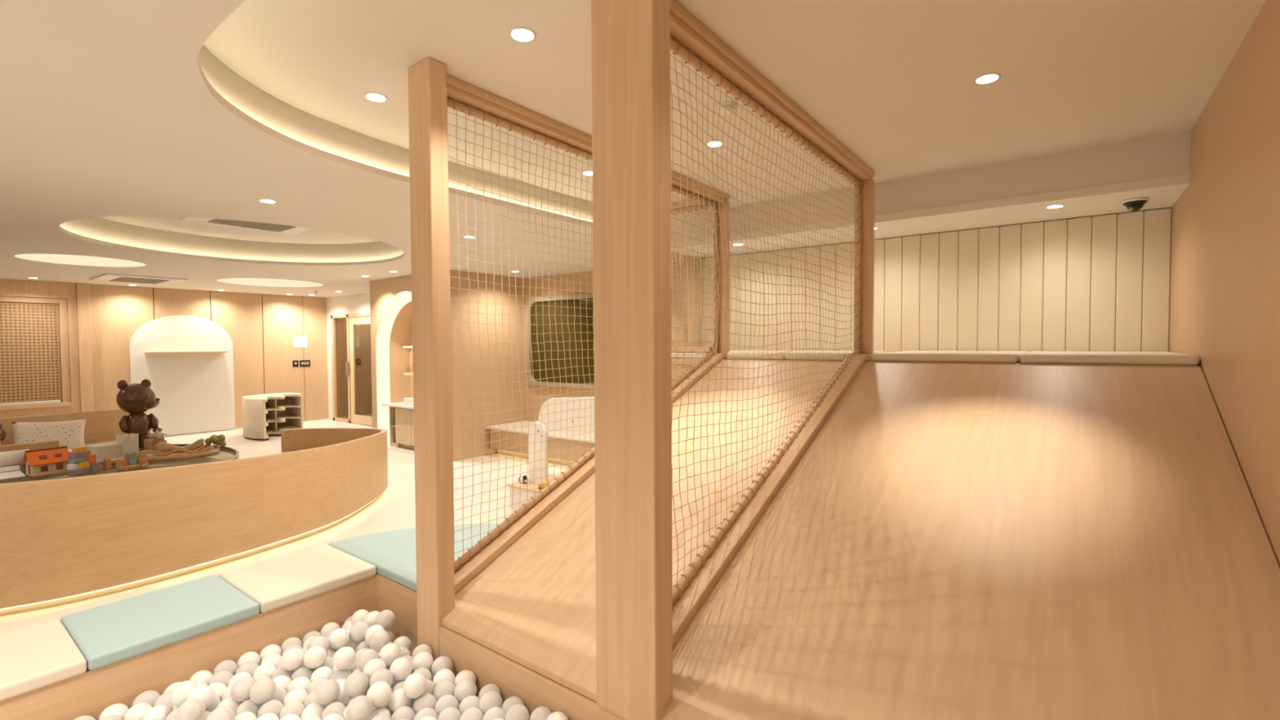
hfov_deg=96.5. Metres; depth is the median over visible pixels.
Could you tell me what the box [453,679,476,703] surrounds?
ball
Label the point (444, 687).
ball
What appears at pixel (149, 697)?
ball
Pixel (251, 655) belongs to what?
ball
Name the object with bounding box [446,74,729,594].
safety net
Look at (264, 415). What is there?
shelf
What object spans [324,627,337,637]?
ball
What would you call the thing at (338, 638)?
ball
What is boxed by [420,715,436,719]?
ball
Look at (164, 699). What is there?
ball
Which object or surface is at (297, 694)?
ball
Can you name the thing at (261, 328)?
wall
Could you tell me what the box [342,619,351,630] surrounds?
ball
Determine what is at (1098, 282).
wall
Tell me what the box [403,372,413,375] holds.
niche shelf
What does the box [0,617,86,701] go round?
pad
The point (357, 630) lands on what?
ball
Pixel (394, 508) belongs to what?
floor
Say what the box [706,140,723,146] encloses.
recessed light
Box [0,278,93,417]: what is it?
window
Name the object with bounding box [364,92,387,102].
recessed light
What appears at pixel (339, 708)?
ball
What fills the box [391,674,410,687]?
ball
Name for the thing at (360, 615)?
ball
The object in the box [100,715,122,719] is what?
ball
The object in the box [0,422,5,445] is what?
plush toy
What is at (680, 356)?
cushion
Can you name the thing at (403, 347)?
niche shelf
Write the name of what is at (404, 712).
ball
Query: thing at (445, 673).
ball
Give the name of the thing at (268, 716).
ball
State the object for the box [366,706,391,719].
ball
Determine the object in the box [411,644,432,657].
ball
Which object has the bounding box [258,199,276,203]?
recessed light
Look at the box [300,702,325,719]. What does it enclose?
ball
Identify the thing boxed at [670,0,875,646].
safety net
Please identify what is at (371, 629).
ball
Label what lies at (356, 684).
ball
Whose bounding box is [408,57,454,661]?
wooden post
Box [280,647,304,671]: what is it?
ball
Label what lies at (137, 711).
ball
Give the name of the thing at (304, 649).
ball
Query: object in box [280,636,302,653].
ball
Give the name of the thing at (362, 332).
door
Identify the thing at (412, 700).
ball
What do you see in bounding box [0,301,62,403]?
blind
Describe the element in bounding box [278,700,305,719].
ball
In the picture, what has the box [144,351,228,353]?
shelf
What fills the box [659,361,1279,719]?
slide
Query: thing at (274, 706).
ball
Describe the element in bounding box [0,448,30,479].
paper roll
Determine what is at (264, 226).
grille
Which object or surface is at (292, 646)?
ball
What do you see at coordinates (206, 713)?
ball
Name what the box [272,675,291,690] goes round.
ball
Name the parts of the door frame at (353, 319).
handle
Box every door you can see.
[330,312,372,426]
[338,318,372,416]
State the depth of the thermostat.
11.35 m
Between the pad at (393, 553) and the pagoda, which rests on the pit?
the pad at (393, 553)
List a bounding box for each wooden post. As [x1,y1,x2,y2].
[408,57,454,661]
[591,0,672,719]
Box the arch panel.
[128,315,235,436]
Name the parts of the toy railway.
rail, rail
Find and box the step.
[0,586,154,633]
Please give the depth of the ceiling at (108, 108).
3.21 m
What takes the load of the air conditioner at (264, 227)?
attached to the ceiling at (171, 224)
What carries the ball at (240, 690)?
in the pit
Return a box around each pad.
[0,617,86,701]
[60,574,259,670]
[217,544,376,612]
[328,523,499,591]
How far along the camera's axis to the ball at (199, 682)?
2.25 m
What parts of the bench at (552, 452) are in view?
seat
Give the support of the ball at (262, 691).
on the ball at (247, 705)
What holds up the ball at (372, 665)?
in the pit
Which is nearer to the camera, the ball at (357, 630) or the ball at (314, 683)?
the ball at (314, 683)
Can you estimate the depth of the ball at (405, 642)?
2.52 m
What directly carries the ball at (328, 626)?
in the pit
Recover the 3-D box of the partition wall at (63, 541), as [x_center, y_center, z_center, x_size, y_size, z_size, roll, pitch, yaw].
[-4.227,1.066,4.209,2.370,0.770,5.068,1,2,37]
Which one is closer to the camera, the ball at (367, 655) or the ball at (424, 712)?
the ball at (424, 712)
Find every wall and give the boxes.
[0,427,387,616]
[2,284,328,428]
[326,293,370,426]
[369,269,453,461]
[451,270,525,461]
[524,262,683,421]
[671,252,700,346]
[700,208,1171,351]
[1168,0,1279,567]
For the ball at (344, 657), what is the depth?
2.31 m
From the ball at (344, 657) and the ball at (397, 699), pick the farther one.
the ball at (344, 657)
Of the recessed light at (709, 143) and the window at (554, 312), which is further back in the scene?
the window at (554, 312)
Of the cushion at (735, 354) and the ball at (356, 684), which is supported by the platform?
the cushion at (735, 354)
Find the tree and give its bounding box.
[204,434,226,448]
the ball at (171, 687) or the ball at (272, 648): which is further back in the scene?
the ball at (272, 648)
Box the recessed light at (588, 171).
[582,170,592,175]
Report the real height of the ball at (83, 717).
0.085 m
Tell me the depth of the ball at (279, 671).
2.34 m
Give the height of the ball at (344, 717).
0.085 m
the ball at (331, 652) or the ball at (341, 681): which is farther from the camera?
the ball at (331, 652)
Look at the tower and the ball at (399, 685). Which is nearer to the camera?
the ball at (399, 685)
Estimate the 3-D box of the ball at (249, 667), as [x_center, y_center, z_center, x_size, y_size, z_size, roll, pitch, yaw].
[-1.641,1.307,2.388,0.085,0.085,0.085,1,2,37]
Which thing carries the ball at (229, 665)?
in the pit
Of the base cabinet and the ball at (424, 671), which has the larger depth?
the base cabinet
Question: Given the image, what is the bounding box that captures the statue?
[115,378,162,448]
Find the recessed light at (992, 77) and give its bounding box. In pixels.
[973,72,1000,84]
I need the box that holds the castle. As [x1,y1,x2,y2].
[80,433,138,462]
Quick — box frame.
[671,198,712,351]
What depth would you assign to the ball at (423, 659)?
2.34 m
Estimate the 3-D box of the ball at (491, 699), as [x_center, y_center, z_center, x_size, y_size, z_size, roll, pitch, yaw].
[-0.547,1.259,2.092,0.085,0.085,0.085,1,2,37]
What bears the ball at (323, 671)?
in the pit
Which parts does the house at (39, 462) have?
door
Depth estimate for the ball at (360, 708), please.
1.98 m
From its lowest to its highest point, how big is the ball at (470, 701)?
0.085 m
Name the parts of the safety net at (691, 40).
rail, post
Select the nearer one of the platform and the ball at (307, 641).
the ball at (307, 641)
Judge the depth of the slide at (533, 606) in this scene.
2.73 m
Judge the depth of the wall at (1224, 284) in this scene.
2.26 m
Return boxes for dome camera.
[1121,197,1148,211]
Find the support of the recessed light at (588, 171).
in the ceiling at (892, 81)
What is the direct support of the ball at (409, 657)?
on the ball
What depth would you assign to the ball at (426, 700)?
2.11 m
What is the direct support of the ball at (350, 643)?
in the pit
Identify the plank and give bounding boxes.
[110,453,146,466]
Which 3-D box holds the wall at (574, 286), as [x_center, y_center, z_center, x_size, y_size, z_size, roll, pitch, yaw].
[-0.409,0.067,7.602,3.400,2.525,0.100,1,2,37]
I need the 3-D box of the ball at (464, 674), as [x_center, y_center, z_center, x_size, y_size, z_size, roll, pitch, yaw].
[-0.695,1.280,2.272,0.085,0.085,0.085,1,2,37]
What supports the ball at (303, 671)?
in the pit
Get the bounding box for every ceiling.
[0,0,593,297]
[99,216,378,244]
[203,0,1266,217]
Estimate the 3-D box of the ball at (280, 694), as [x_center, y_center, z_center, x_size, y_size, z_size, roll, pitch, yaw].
[-1.404,1.307,2.199,0.085,0.085,0.085,1,2,37]
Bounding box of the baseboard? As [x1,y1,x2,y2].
[160,418,328,436]
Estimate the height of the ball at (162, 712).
0.085 m
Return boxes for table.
[0,444,239,483]
[506,396,594,510]
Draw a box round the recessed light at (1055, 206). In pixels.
[1045,204,1064,208]
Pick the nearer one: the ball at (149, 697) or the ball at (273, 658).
the ball at (149, 697)
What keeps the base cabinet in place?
on the floor
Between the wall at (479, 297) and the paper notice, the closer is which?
the wall at (479, 297)
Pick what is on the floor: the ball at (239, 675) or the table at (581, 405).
the table at (581, 405)
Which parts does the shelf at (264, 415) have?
panel, panel, panel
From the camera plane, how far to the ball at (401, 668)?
2.23 m
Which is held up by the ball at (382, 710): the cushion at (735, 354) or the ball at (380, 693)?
the ball at (380, 693)
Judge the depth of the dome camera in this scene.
3.61 m
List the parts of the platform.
panel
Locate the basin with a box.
[404,397,413,406]
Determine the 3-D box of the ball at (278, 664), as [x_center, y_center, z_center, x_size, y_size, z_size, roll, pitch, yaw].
[-1.502,1.305,2.439,0.085,0.085,0.085,1,2,37]
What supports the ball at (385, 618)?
on the ball at (392, 636)
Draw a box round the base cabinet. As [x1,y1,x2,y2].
[382,401,414,449]
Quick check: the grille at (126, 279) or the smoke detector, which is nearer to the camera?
the smoke detector
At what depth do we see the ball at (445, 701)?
2.10 m
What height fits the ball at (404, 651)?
0.085 m
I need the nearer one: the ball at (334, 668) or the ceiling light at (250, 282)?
the ball at (334, 668)
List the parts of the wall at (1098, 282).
upholstered panel, upholstered panel, upholstered panel, upholstered panel, upholstered panel, upholstered panel, upholstered panel, upholstered panel, upholstered panel, upholstered panel, upholstered panel, upholstered panel, upholstered panel, upholstered panel, upholstered panel, upholstered panel, upholstered panel, upholstered panel, upholstered panel, upholstered panel, upholstered panel, upholstered panel, upholstered panel, upholstered panel, upholstered panel, upholstered panel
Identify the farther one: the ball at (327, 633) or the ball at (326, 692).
the ball at (327, 633)
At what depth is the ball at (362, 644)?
2.53 m
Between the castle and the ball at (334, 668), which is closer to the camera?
the ball at (334, 668)
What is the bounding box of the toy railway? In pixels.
[136,438,219,462]
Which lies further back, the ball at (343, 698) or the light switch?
the light switch
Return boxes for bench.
[0,408,145,466]
[485,420,594,466]
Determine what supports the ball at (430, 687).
on the ball
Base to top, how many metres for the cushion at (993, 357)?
0.056 m
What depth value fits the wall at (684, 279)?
5.91 m
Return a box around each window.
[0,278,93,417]
[525,293,594,389]
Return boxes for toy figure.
[102,457,111,469]
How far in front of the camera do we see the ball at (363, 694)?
2.15 m
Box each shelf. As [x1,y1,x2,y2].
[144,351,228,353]
[242,392,302,440]
[402,346,412,348]
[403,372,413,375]
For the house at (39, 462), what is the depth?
4.87 m
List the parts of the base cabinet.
cabinet door, cabinet door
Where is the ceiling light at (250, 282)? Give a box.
[217,278,322,287]
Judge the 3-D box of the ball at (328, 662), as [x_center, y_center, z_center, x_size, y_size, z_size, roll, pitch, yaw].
[-1.333,1.302,2.420,0.085,0.085,0.085,1,2,37]
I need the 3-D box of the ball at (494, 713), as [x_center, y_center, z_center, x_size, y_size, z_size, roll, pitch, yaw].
[-0.513,1.272,2.015,0.085,0.085,0.085,1,2,37]
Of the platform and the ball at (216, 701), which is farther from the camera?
the platform
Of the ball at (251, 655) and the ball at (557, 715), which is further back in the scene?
the ball at (251, 655)
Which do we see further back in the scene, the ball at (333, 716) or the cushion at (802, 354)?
the cushion at (802, 354)
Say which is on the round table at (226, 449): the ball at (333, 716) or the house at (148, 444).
the house at (148, 444)
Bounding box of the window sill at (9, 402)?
[0,400,61,405]
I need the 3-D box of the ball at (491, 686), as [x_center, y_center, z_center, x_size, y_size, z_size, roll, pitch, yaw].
[-0.574,1.284,2.181,0.085,0.085,0.085,1,2,37]
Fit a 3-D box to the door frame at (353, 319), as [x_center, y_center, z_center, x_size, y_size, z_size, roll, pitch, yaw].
[-5.497,0.178,11.139,1.988,2.158,0.160,1,2,37]
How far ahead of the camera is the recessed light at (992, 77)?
2.58 m
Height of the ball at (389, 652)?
0.085 m
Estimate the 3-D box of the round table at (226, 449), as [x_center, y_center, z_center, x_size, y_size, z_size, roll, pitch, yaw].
[-5.091,1.198,5.070,2.523,0.466,2.523,1,2,37]
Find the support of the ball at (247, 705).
in the pit
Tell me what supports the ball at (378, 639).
on the ball
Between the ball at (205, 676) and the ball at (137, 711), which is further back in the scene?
the ball at (205, 676)
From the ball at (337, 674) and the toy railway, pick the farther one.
the toy railway
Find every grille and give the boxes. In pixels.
[110,276,169,284]
[207,218,295,231]
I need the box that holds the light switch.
[299,360,310,366]
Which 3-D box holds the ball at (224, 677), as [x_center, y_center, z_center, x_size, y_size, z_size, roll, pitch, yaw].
[-1.698,1.306,2.317,0.085,0.085,0.085,1,2,37]
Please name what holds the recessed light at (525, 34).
in the ceiling at (892, 81)
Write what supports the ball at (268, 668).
in the pit
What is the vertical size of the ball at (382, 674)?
0.085 m
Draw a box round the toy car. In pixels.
[537,481,549,488]
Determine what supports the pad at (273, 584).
on the pit
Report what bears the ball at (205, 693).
on the ball at (206, 713)
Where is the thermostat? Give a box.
[292,360,298,366]
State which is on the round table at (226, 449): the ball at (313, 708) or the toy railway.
the toy railway
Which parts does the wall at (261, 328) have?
wood panel, wood panel, wood panel, wood panel, wood panel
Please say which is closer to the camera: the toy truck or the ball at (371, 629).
the ball at (371, 629)
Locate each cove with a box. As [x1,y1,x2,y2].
[59,217,404,262]
[197,44,592,222]
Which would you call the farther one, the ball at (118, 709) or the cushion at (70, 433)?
the cushion at (70, 433)
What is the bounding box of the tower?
[66,446,100,475]
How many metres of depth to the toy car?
5.16 m
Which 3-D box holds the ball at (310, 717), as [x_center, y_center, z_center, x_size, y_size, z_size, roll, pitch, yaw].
[-1.168,1.304,2.020,0.085,0.085,0.085,1,2,37]
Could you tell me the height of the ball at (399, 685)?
0.085 m
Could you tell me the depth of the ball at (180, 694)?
2.10 m
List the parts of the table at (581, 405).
rounded panel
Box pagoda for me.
[146,428,168,442]
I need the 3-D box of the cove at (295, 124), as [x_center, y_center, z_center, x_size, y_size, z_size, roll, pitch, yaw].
[-0.628,-1.174,2.666,2.342,0.190,5.572,-1,2,-7]
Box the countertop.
[382,401,413,409]
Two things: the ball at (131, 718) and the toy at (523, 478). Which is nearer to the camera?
the ball at (131, 718)
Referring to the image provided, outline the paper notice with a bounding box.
[293,336,306,347]
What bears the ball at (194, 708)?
in the filling
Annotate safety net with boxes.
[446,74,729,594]
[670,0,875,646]
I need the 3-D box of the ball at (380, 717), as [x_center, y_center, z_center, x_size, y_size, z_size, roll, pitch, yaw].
[-0.907,1.283,1.990,0.085,0.085,0.085,1,2,37]
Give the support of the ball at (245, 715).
on the filling
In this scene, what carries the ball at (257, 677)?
in the pit
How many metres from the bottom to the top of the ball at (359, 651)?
0.085 m
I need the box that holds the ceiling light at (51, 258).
[14,253,146,266]
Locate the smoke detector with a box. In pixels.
[715,101,736,115]
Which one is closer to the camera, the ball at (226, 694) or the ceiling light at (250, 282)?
the ball at (226, 694)
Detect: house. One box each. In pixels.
[21,445,69,476]
[143,435,164,453]
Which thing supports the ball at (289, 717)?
on the filling
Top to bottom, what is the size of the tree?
0.185 m
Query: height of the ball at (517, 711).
0.085 m
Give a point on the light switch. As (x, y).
(302, 362)
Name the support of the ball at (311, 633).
in the pit
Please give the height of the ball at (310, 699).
0.085 m
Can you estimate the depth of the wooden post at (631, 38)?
1.79 m
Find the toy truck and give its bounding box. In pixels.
[115,451,148,471]
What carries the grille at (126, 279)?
attached to the air conditioner at (106, 277)
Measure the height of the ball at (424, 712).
0.085 m
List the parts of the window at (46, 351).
sill, frame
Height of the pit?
0.365 m
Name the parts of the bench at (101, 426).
backrest, seat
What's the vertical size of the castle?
0.228 m
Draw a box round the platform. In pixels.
[671,358,1199,382]
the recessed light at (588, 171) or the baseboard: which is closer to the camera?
the recessed light at (588, 171)
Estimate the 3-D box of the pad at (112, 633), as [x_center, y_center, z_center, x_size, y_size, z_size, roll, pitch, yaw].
[-2.057,1.100,2.462,0.550,0.052,0.553,1,2,37]
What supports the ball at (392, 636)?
in the pit
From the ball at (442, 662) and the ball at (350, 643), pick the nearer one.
the ball at (442, 662)
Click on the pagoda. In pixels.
(157, 433)
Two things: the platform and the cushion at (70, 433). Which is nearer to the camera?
the platform
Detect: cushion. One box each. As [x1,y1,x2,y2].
[11,418,86,448]
[671,350,767,359]
[726,350,833,359]
[785,350,886,360]
[871,351,1028,363]
[1019,351,1199,365]
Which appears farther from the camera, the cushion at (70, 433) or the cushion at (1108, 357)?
the cushion at (70, 433)
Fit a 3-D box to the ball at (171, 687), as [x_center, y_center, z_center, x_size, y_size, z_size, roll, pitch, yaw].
[-1.835,1.321,2.260,0.085,0.085,0.085,1,2,37]
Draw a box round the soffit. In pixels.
[671,131,1191,258]
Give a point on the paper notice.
(298, 341)
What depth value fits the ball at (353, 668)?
2.37 m
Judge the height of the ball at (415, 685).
0.085 m
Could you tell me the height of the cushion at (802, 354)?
0.056 m
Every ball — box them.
[73,715,95,719]
[97,703,128,719]
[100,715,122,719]
[123,702,152,719]
[124,717,138,719]
[131,690,159,706]
[142,704,171,719]
[153,691,173,711]
[163,681,182,693]
[165,707,177,719]
[170,680,199,706]
[175,697,205,719]
[186,685,214,708]
[189,670,213,684]
[195,680,208,686]
[200,710,210,719]
[205,694,221,711]
[205,706,235,719]
[208,670,233,686]
[208,682,226,700]
[213,659,237,675]
[215,697,240,712]
[221,684,242,703]
[226,671,251,688]
[230,675,256,702]
[235,661,258,677]
[235,698,262,716]
[235,711,257,719]
[236,651,260,667]
[248,678,276,703]
[253,662,276,677]
[253,673,271,681]
[256,712,279,719]
[257,699,283,718]
[259,644,281,662]
[260,653,281,667]
[262,687,287,705]
[271,666,294,679]
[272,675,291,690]
[276,659,281,668]
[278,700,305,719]
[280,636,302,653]
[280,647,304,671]
[280,714,301,719]
[281,644,302,656]
[283,688,308,706]
[286,676,311,693]
[290,666,313,680]
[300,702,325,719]
[302,631,321,646]
[302,635,316,648]
[302,645,306,653]
[302,715,321,719]
[303,645,326,668]
[303,690,325,707]
[306,635,329,651]
[306,676,328,693]
[310,666,333,681]
[313,656,333,671]
[314,679,340,705]
[320,622,339,635]
[320,702,346,719]
[322,713,344,719]
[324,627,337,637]
[325,691,351,706]
[326,646,337,657]
[328,627,349,649]
[329,668,351,679]
[332,663,353,672]
[333,646,355,670]
[335,678,346,691]
[337,637,358,650]
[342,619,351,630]
[342,706,347,719]
[343,671,368,697]
[346,693,366,706]
[346,695,373,719]
[348,621,369,642]
[351,608,368,625]
[351,661,357,673]
[354,648,367,662]
[355,640,370,652]
[355,648,378,671]
[363,657,386,680]
[364,610,379,626]
[364,624,384,644]
[366,680,391,707]
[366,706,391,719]
[368,629,390,651]
[368,668,393,686]
[371,714,391,719]
[375,609,395,630]
[378,643,400,666]
[385,630,395,642]
[386,688,411,713]
[389,657,412,681]
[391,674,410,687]
[391,680,404,692]
[391,706,415,719]
[392,635,412,651]
[400,646,411,657]
[401,655,413,674]
[402,672,426,698]
[409,698,414,707]
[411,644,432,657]
[411,651,433,671]
[412,667,431,680]
[413,679,435,701]
[413,693,436,714]
[413,707,437,719]
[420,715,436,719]
[431,655,453,676]
[432,668,454,686]
[432,680,455,701]
[434,694,458,716]
[436,706,461,719]
[453,669,475,686]
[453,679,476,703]
[458,695,479,715]
[459,706,483,719]
[478,683,501,698]
[478,690,502,715]
[482,706,506,719]
[501,696,524,713]
[504,703,529,719]
[528,706,551,719]
[546,711,568,719]
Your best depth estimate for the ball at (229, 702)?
2.13 m
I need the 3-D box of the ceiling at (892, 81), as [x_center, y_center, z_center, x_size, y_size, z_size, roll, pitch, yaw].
[0.388,-1.303,2.771,4.250,0.050,4.160,1,2,37]
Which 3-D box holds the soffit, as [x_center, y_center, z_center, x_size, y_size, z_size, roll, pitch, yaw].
[1.846,-1.205,4.723,3.832,0.317,0.774,1,2,37]
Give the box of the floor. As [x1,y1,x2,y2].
[0,413,568,626]
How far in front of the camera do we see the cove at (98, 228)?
6.62 m
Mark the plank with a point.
(113, 460)
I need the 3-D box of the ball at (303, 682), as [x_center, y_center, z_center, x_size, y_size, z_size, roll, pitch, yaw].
[-1.353,1.305,2.269,0.085,0.085,0.085,1,2,37]
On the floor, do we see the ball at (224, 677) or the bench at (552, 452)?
the bench at (552, 452)
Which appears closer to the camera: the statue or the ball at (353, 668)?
the ball at (353, 668)
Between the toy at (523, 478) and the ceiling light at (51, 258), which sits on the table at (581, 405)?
the toy at (523, 478)
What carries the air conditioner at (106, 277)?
attached to the ceiling at (108, 108)
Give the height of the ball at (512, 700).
0.085 m
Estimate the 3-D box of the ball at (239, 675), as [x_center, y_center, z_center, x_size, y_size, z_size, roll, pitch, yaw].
[-1.613,1.307,2.305,0.085,0.085,0.085,1,2,37]
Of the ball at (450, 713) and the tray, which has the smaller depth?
the ball at (450, 713)
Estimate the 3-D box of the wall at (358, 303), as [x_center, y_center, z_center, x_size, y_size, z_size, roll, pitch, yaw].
[-4.885,-0.001,10.723,3.907,2.525,0.120,1,2,37]
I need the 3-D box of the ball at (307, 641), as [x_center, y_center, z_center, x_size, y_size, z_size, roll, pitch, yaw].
[-1.486,1.300,2.596,0.085,0.085,0.085,1,2,37]
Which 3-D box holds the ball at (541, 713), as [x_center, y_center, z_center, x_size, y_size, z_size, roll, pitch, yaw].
[-0.347,1.267,2.009,0.085,0.085,0.085,1,2,37]
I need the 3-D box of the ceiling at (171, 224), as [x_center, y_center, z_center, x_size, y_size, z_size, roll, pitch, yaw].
[-3.804,-1.409,5.640,3.200,0.040,3.200,1,2,37]
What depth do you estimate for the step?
2.71 m
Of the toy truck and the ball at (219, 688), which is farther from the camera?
the toy truck
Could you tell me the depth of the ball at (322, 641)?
2.44 m
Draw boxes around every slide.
[442,359,843,702]
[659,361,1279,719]
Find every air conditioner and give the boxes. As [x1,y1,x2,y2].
[89,273,187,284]
[180,217,314,235]
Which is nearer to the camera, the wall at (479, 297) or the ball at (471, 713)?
the ball at (471, 713)
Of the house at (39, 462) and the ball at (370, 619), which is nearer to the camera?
the ball at (370, 619)
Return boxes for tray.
[0,457,223,483]
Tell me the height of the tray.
0.010 m
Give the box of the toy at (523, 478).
[518,475,528,483]
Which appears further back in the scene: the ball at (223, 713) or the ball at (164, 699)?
the ball at (164, 699)
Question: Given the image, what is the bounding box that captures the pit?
[0,573,625,719]
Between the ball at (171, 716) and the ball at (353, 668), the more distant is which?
the ball at (353, 668)
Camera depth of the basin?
8.36 m
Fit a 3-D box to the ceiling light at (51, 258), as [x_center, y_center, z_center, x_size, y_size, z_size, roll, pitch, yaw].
[-6.362,-1.169,6.537,1.104,0.066,1.104,1,2,37]
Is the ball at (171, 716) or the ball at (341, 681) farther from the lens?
the ball at (341, 681)
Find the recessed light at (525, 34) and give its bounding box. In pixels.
[509,26,536,42]
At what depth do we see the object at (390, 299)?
8.69 m
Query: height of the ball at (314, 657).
0.085 m
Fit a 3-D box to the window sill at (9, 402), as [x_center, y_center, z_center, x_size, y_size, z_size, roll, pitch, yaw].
[-9.725,0.662,7.494,0.020,0.035,3.020,1,2,37]
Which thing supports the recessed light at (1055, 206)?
attached to the soffit
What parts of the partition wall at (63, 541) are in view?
seat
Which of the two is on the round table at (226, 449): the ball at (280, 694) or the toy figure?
the toy figure
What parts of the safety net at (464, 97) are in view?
rail, post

